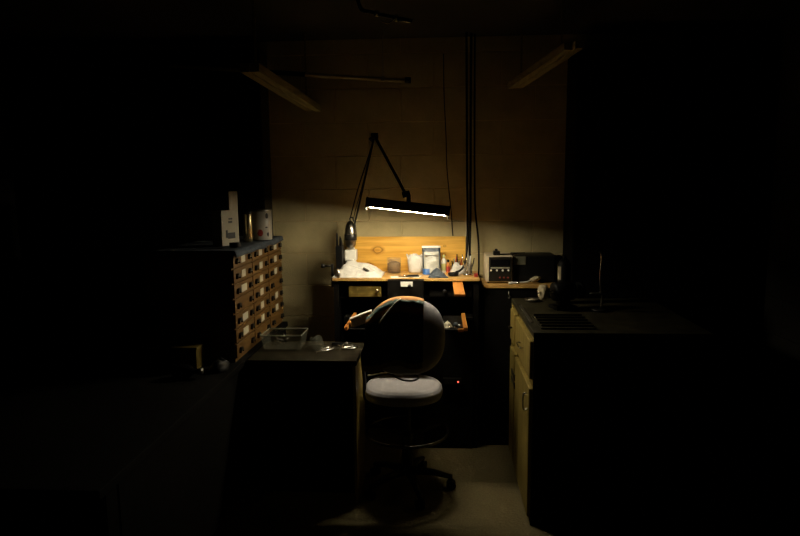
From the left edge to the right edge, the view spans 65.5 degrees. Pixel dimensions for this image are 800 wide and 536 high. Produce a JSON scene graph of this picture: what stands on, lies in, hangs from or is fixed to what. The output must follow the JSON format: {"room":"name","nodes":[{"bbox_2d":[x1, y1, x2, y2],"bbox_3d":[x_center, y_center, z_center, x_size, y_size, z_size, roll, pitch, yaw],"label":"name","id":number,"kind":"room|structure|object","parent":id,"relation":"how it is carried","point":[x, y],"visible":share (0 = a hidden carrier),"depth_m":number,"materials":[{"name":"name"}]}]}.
{"room":"workshop","nodes":[
{"label":"workshop","id":0,"kind":"room"},
{"bbox_2d":[0,41,32,332],"bbox_3d":[-2.650,0.155,1.655,0.100,2.500,5.300,0,8,4],"label":"wall","id":1,"kind":"structure","parent":0,"point":[15,294],"depth_m":3.92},
{"bbox_2d":[20,30,757,425],"bbox_3d":[-0.141,-0.190,4.078,4.600,2.500,0.100,0,8,4],"label":"wall","id":2,"kind":"structure","parent":0,"point":[318,159],"depth_m":3.93,"materials":[{"name":"beige paint"}]},
{"bbox_2d":[443,54,452,235],"bbox_3d":[0.303,-0.763,3.908,0.066,1.126,0.014,0,8,4],"label":"wire","id":3,"kind":"object","parent":2,"relation":"attached to","point":[443,54],"visible":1,"depth_m":3.91,"materials":[{"name":"black rubber"}]},
{"bbox_2d":[0,426,799,535],"bbox_3d":[-0.293,1.443,1.678,4.600,0.100,5.300,0,8,4],"label":"floor","id":4,"kind":"structure","parent":0,"point":[745,494],"depth_m":3.12,"materials":[{"name":"concrete"}]},
{"bbox_2d":[0,320,287,535],"bbox_3d":[-1.594,0.853,2.971,1.640,0.750,2.250,0,8,4],"label":"workbench","id":5,"kind":"object","parent":4,"relation":"on","point":[149,451],"visible":0.84,"depth_m":2.48,"materials":[{"name":"black paint"}]},
{"bbox_2d":[170,364,203,377],"bbox_3d":[-0.954,0.463,2.792,0.140,0.060,0.060,0,8,4],"label":"bottle","id":6,"kind":"object","parent":5,"relation":"on","point":[177,370],"visible":1,"depth_m":2.77,"materials":[{"name":"black"}]},
{"bbox_2d":[169,341,205,368],"bbox_3d":[-1.004,0.416,2.955,0.130,0.110,0.120,0,8,4],"label":"wooden box","id":7,"kind":"object","parent":5,"relation":"on","point":[192,353],"visible":0.88,"depth_m":2.90,"materials":[{"name":"brown wood"}]},
{"bbox_2d":[143,237,283,361],"bbox_3d":[-0.977,0.133,3.457,0.450,0.540,0.910,0,8,4],"label":"drawer cabinet","id":8,"kind":"object","parent":5,"relation":"on","point":[225,301],"visible":0.97,"depth_m":3.02,"materials":[{"name":"brown wood"}]},
{"bbox_2d":[151,236,282,257],"bbox_3d":[-0.956,-0.122,3.411,0.418,0.039,0.900,0,8,4],"label":"cloth","id":9,"kind":"object","parent":8,"relation":"on","point":[203,245],"visible":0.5,"depth_m":3.19,"materials":[{"name":"grey fabric"}]},
{"bbox_2d":[211,191,238,245],"bbox_3d":[-0.898,-0.255,3.197,0.072,0.275,0.116,4,9,31],"label":"carton","id":10,"kind":"object","parent":9,"relation":"on","point":[225,225],"visible":0.86,"depth_m":3.17,"materials":[{"name":"beige cardboard"}]},
{"bbox_2d":[229,242,240,246],"bbox_3d":[-0.824,-0.116,3.110,0.056,0.022,0.056,0,8,4],"label":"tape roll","id":11,"kind":"object","parent":9,"relation":"on","point":[231,244],"visible":1,"depth_m":3.09,"materials":[{"name":"black plastic"}]},
{"bbox_2d":[242,210,252,241],"bbox_3d":[-0.831,-0.230,3.389,0.055,0.174,0.055,0,8,4],"label":"tube","id":12,"kind":"object","parent":9,"relation":"on","point":[246,214],"visible":1,"depth_m":3.37,"materials":[{"name":"gold metal"}]},
{"bbox_2d":[248,209,271,239],"bbox_3d":[-0.792,-0.248,3.525,0.134,0.172,0.134,0,8,4],"label":"canister","id":13,"kind":"object","parent":9,"relation":"on","point":[261,218],"visible":0.92,"depth_m":3.47,"materials":[{"name":"silver metal"}]},
{"bbox_2d":[208,357,229,372],"bbox_3d":[-0.846,0.445,2.915,0.092,0.059,0.136,0,8,4],"label":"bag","id":14,"kind":"object","parent":5,"relation":"on","point":[220,365],"visible":1,"depth_m":2.87,"materials":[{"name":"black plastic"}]},
{"bbox_2d":[247,341,365,504],"bbox_3d":[-0.469,0.801,3.291,0.545,0.750,0.380,0,8,4],"label":"base cabinet","id":15,"kind":"object","parent":4,"relation":"on","point":[308,407],"visible":0.84,"depth_m":3.12,"materials":[{"name":"brown wood"}]},
{"bbox_2d":[260,328,307,343],"bbox_3d":[-0.615,0.378,3.325,0.219,0.080,0.170,0,8,4],"label":"clear tray","id":16,"kind":"object","parent":15,"relation":"on","point":[268,328],"visible":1,"depth_m":3.35,"materials":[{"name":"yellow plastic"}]},
{"bbox_2d":[317,346,334,353],"bbox_3d":[-0.390,0.424,3.216,0.047,0.015,0.124,4,9,31],"label":"pliers","id":17,"kind":"object","parent":15,"relation":"on","point":[323,349],"visible":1,"depth_m":3.21,"materials":[{"name":"silver metal"}]},
{"bbox_2d":[331,342,352,345],"bbox_3d":[-0.310,0.407,3.340,0.116,0.015,0.047,0,8,4],"label":"pliers","id":18,"kind":"object","parent":15,"relation":"on","point":[333,343],"visible":0.98,"depth_m":3.34,"materials":[{"name":"black metal"}]},
{"bbox_2d":[335,346,355,350],"bbox_3d":[-0.286,0.419,3.247,0.106,0.015,0.047,-3,8,-21],"label":"pliers","id":19,"kind":"object","parent":15,"relation":"on","point":[347,347],"visible":1,"depth_m":3.23,"materials":[{"name":"silver metal"}]},
{"bbox_2d":[338,344,358,347],"bbox_3d":[-0.271,0.413,3.295,0.115,0.015,0.047,3,8,23],"label":"pliers","id":20,"kind":"object","parent":15,"relation":"on","point":[342,344],"visible":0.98,"depth_m":3.29,"materials":[{"name":"silver metal"}]},
{"bbox_2d":[332,236,479,448],"bbox_3d":[0.034,0.477,3.709,0.875,1.272,0.755,0,8,4],"label":"bench","id":21,"kind":"object","parent":4,"relation":"on","point":[456,299],"depth_m":3.78,"materials":[{"name":"brown wood"}]},
{"bbox_2d":[321,264,333,286],"bbox_3d":[-0.428,0.044,3.774,0.095,0.141,0.026,0,8,4],"label":"clamp","id":22,"kind":"object","parent":21,"relation":"attached to","point":[322,265],"visible":0.79,"depth_m":3.76,"materials":[{"name":"black metal"}]},
{"bbox_2d":[336,268,339,277],"bbox_3d":[-0.370,0.032,3.723,0.032,0.058,0.032,0,8,4],"label":"steel cup","id":23,"kind":"object","parent":21,"relation":"on","point":[337,269],"visible":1,"depth_m":3.71,"materials":[{"name":"grey metal"}]},
{"bbox_2d":[336,233,343,268],"bbox_3d":[-0.368,-0.084,3.813,0.040,0.265,0.080,0,8,4],"label":"tool rack","id":24,"kind":"object","parent":21,"relation":"on","point":[339,248],"visible":0.86,"depth_m":3.78,"materials":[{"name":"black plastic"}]},
{"bbox_2d":[344,313,356,329],"bbox_3d":[-0.281,0.303,3.556,0.018,0.020,0.380,0,8,4],"label":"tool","id":25,"kind":"object","parent":21,"relation":"on","point":[347,327],"depth_m":3.42,"materials":[{"name":"orange wood"}]},
{"bbox_2d":[345,247,356,260],"bbox_3d":[-0.305,-0.045,3.891,0.072,0.166,0.072,0,8,4],"label":"canister","id":26,"kind":"object","parent":21,"relation":"on","point":[350,253],"visible":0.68,"depth_m":3.85,"materials":[{"name":"white plastic"}]},
{"bbox_2d":[345,327,364,330],"bbox_3d":[-0.057,0.313,3.559,0.466,0.009,0.370,0,8,4],"label":"tray","id":27,"kind":"object","parent":21,"relation":"on","point":[346,328],"depth_m":3.39,"materials":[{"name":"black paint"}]},
{"bbox_2d":[332,260,384,277],"bbox_3d":[-0.252,-0.003,3.826,0.301,0.093,0.256,0,8,4],"label":"crumpled cloth","id":28,"kind":"object","parent":21,"relation":"on","point":[351,268],"visible":0.98,"depth_m":3.75,"materials":[{"name":"white fabric"}]},
{"bbox_2d":[349,309,371,326],"bbox_3d":[-0.205,0.279,3.437,0.146,0.097,0.049,0,8,4],"label":"block","id":29,"kind":"object","parent":21,"relation":"on","point":[358,320],"visible":0.77,"depth_m":3.42,"materials":[{"name":"brown wood"}]},
{"bbox_2d":[387,261,400,271],"bbox_3d":[-0.038,-0.017,3.933,0.092,0.095,0.092,0,8,4],"label":"glass jar","id":30,"kind":"object","parent":21,"relation":"on","point":[393,266],"visible":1,"depth_m":3.90,"materials":[{"name":"beige glass"}]},
{"bbox_2d":[344,133,449,263],"bbox_3d":[-0.138,-0.350,3.544,0.907,0.860,0.377,7,11,44],"label":"lamp","id":31,"kind":"object","parent":21,"relation":"attached to","point":[408,206],"visible":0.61,"depth_m":3.33,"materials":[{"name":"black metal"}]},
{"bbox_2d":[344,139,373,247],"bbox_3d":[-0.247,-0.450,3.797,0.199,0.660,0.079,0,8,4],"label":"motor","id":32,"kind":"object","parent":31,"relation":"hanging from","point":[350,236],"visible":1,"depth_m":3.80,"materials":[{"name":"black metal"}]},
{"bbox_2d":[406,253,421,272],"bbox_3d":[0.098,-0.031,3.923,0.117,0.120,0.077,0,8,4],"label":"bag","id":33,"kind":"object","parent":21,"relation":"on","point":[414,260],"visible":0.89,"depth_m":3.89,"materials":[{"name":"white plastic"}]},
{"bbox_2d":[422,246,440,274],"bbox_3d":[0.195,-0.050,3.858,0.120,0.172,0.077,0,8,4],"label":"pouch","id":34,"kind":"object","parent":21,"relation":"on","point":[431,259],"visible":0.96,"depth_m":3.85,"materials":[{"name":"white"}]},
{"bbox_2d":[428,268,447,277],"bbox_3d":[0.229,0.030,3.722,0.120,0.053,0.077,0,8,4],"label":"cloth","id":35,"kind":"object","parent":21,"relation":"on","point":[436,273],"visible":1,"depth_m":3.70,"materials":[{"name":"grey fabric"}]},
{"bbox_2d":[441,255,446,272],"bbox_3d":[0.275,-0.026,3.901,0.035,0.115,0.035,0,8,4],"label":"bottle","id":36,"kind":"object","parent":21,"relation":"on","point":[443,261],"visible":0.94,"depth_m":3.89,"materials":[{"name":"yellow plastic"}]},
{"bbox_2d":[446,260,449,273],"bbox_3d":[0.301,-0.009,3.882,0.027,0.085,0.027,0,8,4],"label":"bottle","id":37,"kind":"object","parent":21,"relation":"on","point":[448,263],"visible":0.95,"depth_m":3.87,"materials":[{"name":"orange plastic"}]},
{"bbox_2d":[444,320,451,327],"bbox_3d":[0.260,0.306,3.409,0.055,0.037,0.043,0,8,4],"label":"crumpled paper","id":38,"kind":"object","parent":21,"relation":"on","point":[447,324],"visible":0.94,"depth_m":3.40,"materials":[{"name":"beige paper"}]},
{"bbox_2d":[448,272,458,276],"bbox_3d":[0.323,0.040,3.766,0.068,0.020,0.068,0,8,4],"label":"dish","id":39,"kind":"object","parent":21,"relation":"on","point":[452,274],"visible":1,"depth_m":3.75,"materials":[{"name":"black plastic"}]},
{"bbox_2d":[443,313,467,331],"bbox_3d":[0.310,0.305,3.524,0.130,0.027,0.390,0,8,4],"label":"tray","id":40,"kind":"object","parent":21,"relation":"on","point":[462,319],"depth_m":3.53,"materials":[{"name":"orange wood"}]},
{"bbox_2d":[451,254,461,268],"bbox_3d":[0.360,-0.032,3.953,0.068,0.112,0.025,0,8,4],"label":"tools","id":41,"kind":"object","parent":21,"relation":"on","point":[456,254],"visible":0.46,"depth_m":3.95,"materials":[{"name":"brown wood"}]},
{"bbox_2d":[450,262,465,273],"bbox_3d":[0.357,-0.001,3.866,0.101,0.071,0.068,0,8,4],"label":"crumpled tissue","id":42,"kind":"object","parent":21,"relation":"on","point":[456,266],"visible":0.8,"depth_m":3.85,"materials":[{"name":"white paper"}]},
{"bbox_2d":[462,254,474,275],"bbox_3d":[0.411,-0.018,3.772,0.066,0.130,0.062,-4,8,-25],"label":"jar","id":43,"kind":"object","parent":21,"relation":"on","point":[467,273],"visible":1,"depth_m":3.77,"materials":[{"name":"clear glass"}]},
{"bbox_3d":[0.080,0.051,3.763,0.105,0.002,0.097,0,8,4],"label":"paper slip","id":44,"kind":"object","parent":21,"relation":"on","visible":0},
{"bbox_2d":[398,274,418,276],"bbox_3d":[0.050,0.047,3.734,0.124,0.015,0.047,-2,8,-11],"label":"pliers","id":45,"kind":"object","parent":44,"relation":"on","point":[413,275],"visible":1,"depth_m":3.72,"materials":[{"name":"black metal"}]},
{"bbox_2d":[361,301,455,509],"bbox_3d":[0.048,0.664,3.249,0.496,1.023,0.508,0,8,4],"label":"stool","id":46,"kind":"object","parent":4,"relation":"on","point":[385,390],"visible":0.71,"depth_m":3.19,"materials":[{"name":"black metal"}]},
{"bbox_2d":[368,372,387,375],"bbox_3d":[-0.059,0.581,3.445,0.259,0.022,0.056,-3,8,-17],"label":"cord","id":47,"kind":"object","parent":46,"relation":"on","point":[381,372],"visible":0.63,"depth_m":3.44,"materials":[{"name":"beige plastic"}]},
{"bbox_2d":[361,296,423,372],"bbox_3d":[-0.030,0.318,3.110,0.297,0.336,0.307,0,8,4],"label":"jacket","id":48,"kind":"object","parent":46,"relation":"hanging from","point":[393,337],"visible":1,"depth_m":3.05,"materials":[{"name":"black fabric"}]},
{"bbox_2d":[387,373,418,381],"bbox_3d":[0.028,0.590,3.399,0.117,0.014,0.197,-5,9,-33],"label":"strap","id":49,"kind":"object","parent":46,"relation":"on","point":[395,376],"visible":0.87,"depth_m":3.35,"materials":[{"name":"black rubber"}]},
{"bbox_2d":[480,278,552,444],"bbox_3d":[0.734,0.580,3.906,0.452,1.005,0.298,0,8,4],"label":"side table","id":50,"kind":"object","parent":4,"relation":"on","point":[496,297],"visible":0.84,"depth_m":3.78,"materials":[{"name":"brown wood"}]},
{"bbox_2d":[483,252,512,282],"bbox_3d":[0.604,-0.002,3.843,0.160,0.167,0.221,0,8,4],"label":"supplies","id":51,"kind":"object","parent":50,"relation":"on","point":[497,268],"visible":1,"depth_m":3.75,"materials":[{"name":"beige metal"}]},
{"bbox_2d":[493,249,499,254],"bbox_3d":[0.587,-0.098,3.786,0.040,0.038,0.050,0,8,4],"label":"adapter","id":52,"kind":"object","parent":51,"relation":"on","point":[496,251],"visible":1,"depth_m":3.76,"materials":[{"name":"black plastic"}]},
{"bbox_2d":[500,252,524,254],"bbox_3d":[0.684,-0.087,3.793,0.165,0.014,0.025,-1,8,-7],"label":"lead","id":53,"kind":"object","parent":51,"relation":"on","point":[517,252],"visible":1,"depth_m":3.79,"materials":[{"name":"black rubber"}]},
{"bbox_2d":[508,276,540,283],"bbox_3d":[0.748,0.073,3.734,0.204,0.044,0.033,-2,8,-11],"label":"pale handpiece","id":54,"kind":"object","parent":50,"relation":"on","point":[535,278],"visible":1,"depth_m":3.73,"materials":[{"name":"white plastic"}]},
{"bbox_2d":[510,252,555,281],"bbox_3d":[0.819,-0.005,3.852,0.255,0.167,0.195,0,8,4],"label":"instrument","id":55,"kind":"object","parent":50,"relation":"on","point":[527,265],"visible":0.88,"depth_m":3.77,"materials":[{"name":"black metal"}]},
{"bbox_2d":[508,298,713,529],"bbox_3d":[1.015,0.697,3.289,0.833,0.930,0.880,0,8,4],"label":"storage cabinet","id":56,"kind":"object","parent":4,"relation":"on","point":[608,423],"visible":1,"depth_m":2.86,"materials":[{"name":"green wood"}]},
{"bbox_2d":[512,298,713,338],"bbox_3d":[1.030,0.248,3.231,0.795,0.025,0.875,0,8,4],"label":"countertop","id":57,"kind":"structure","parent":56,"relation":"on","point":[626,318],"depth_m":3.04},
{"bbox_2d":[519,305,532,322],"bbox_3d":[0.653,0.236,3.235,0.012,0.006,0.420,0,8,4],"label":"file","id":58,"kind":"object","parent":57,"relation":"on","point":[521,306],"visible":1,"depth_m":3.19,"materials":[{"name":"silver metal"}]},
{"bbox_2d":[524,297,539,301],"bbox_3d":[0.759,0.183,3.575,0.088,0.019,0.088,0,8,4],"label":"dish","id":59,"kind":"object","parent":57,"relation":"on","point":[528,299],"visible":1,"depth_m":3.56,"materials":[{"name":"silver metal"}]},
{"bbox_2d":[537,281,585,310],"bbox_3d":[0.866,0.147,3.357,0.270,0.145,0.100,-2,8,-14],"label":"machine","id":60,"kind":"object","parent":57,"relation":"on","point":[562,293],"visible":1,"depth_m":3.33,"materials":[{"name":"black metal"}]},
{"bbox_2d":[532,314,595,329],"bbox_3d":[0.789,0.256,3.027,0.250,0.018,0.300,0,8,4],"label":"tray","id":61,"kind":"object","parent":57,"relation":"on","point":[545,321],"visible":1,"depth_m":2.97,"materials":[{"name":"black metal"}]},
{"bbox_2d":[557,255,570,281],"bbox_3d":[0.925,0.064,3.508,0.073,0.270,0.072,0,8,4],"label":"bottle","id":62,"kind":"object","parent":57,"relation":"on","point":[564,265],"visible":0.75,"depth_m":3.47,"materials":[{"name":"black plastic"}]},
{"bbox_2d":[590,251,609,312],"bbox_3d":[1.061,0.068,3.278,0.099,0.319,0.099,6,10,41],"label":"stand","id":63,"kind":"object","parent":57,"relation":"on","point":[600,309],"visible":1,"depth_m":3.27,"materials":[{"name":"black metal"}]},
{"bbox_2d":[0,0,799,46],"bbox_3d":[-0.316,-1.134,1.334,4.600,0.100,5.300,0,8,4],"label":"ceiling","id":64,"kind":"structure","parent":0,"point":[23,23],"depth_m":3.39,"materials":[{"name":"grey"}]},
{"bbox_2d":[240,0,320,111],"bbox_3d":[-0.617,-1.131,3.366,0.090,0.438,1.085,1,8,8],"label":"ceiling light","id":65,"kind":"object","parent":64,"relation":"hanging from","point":[257,72],"depth_m":3.17,"materials":[{"name":"metal"}]},
{"bbox_2d":[170,30,410,82],"bbox_3d":[-0.660,-1.243,3.707,1.452,0.305,0.036,0,8,4],"label":"ceiling pipe","id":66,"kind":"object","parent":64,"relation":"hanging from","point":[382,78],"visible":0.91,"depth_m":3.70,"materials":[{"name":"beige"}]},
{"bbox_2d":[356,0,412,23],"bbox_3d":[-0.068,-1.055,2.284,0.228,0.313,0.037,0,8,4],"label":"pipe fitting","id":67,"kind":"object","parent":64,"relation":"attached to","point":[376,13],"visible":1,"depth_m":2.30,"materials":[{"name":"black metal"}]},
{"bbox_2d":[455,32,468,272],"bbox_3d":[0.385,-0.687,3.746,0.046,1.436,0.139,4,9,32],"label":"hanging cable","id":68,"kind":"object","parent":64,"relation":"hanging from","point":[466,33],"visible":0.98,"depth_m":3.80,"materials":[{"name":"black rubber"}]},
{"bbox_2d":[469,33,472,272],"bbox_3d":[0.431,-0.690,3.792,0.022,1.444,0.097,0,8,4],"label":"hanging cable","id":69,"kind":"object","parent":64,"relation":"hanging from","point":[471,34],"visible":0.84,"depth_m":3.82,"materials":[{"name":"black rubber"}]},
{"bbox_2d":[474,34,479,340],"bbox_3d":[0.477,-0.471,3.874,0.047,1.900,0.024,0,8,4],"label":"hanging cable","id":70,"kind":"object","parent":64,"relation":"hanging from","point":[474,34],"visible":0.91,"depth_m":3.87,"materials":[{"name":"black rubber"}]},
{"bbox_2d":[508,0,583,88],"bbox_3d":[0.764,-1.195,3.342,0.085,0.328,0.844,-2,8,-10],"label":"ceiling light","id":71,"kind":"object","parent":64,"relation":"hanging from","point":[564,51],"depth_m":3.24,"materials":[{"name":"metal"}]},
{"bbox_2d":[751,10,799,486],"bbox_3d":[2.041,0.154,1.357,0.100,2.500,5.300,0,8,4],"label":"wall","id":72,"kind":"structure","parent":0,"point":[776,409],"depth_m":3.44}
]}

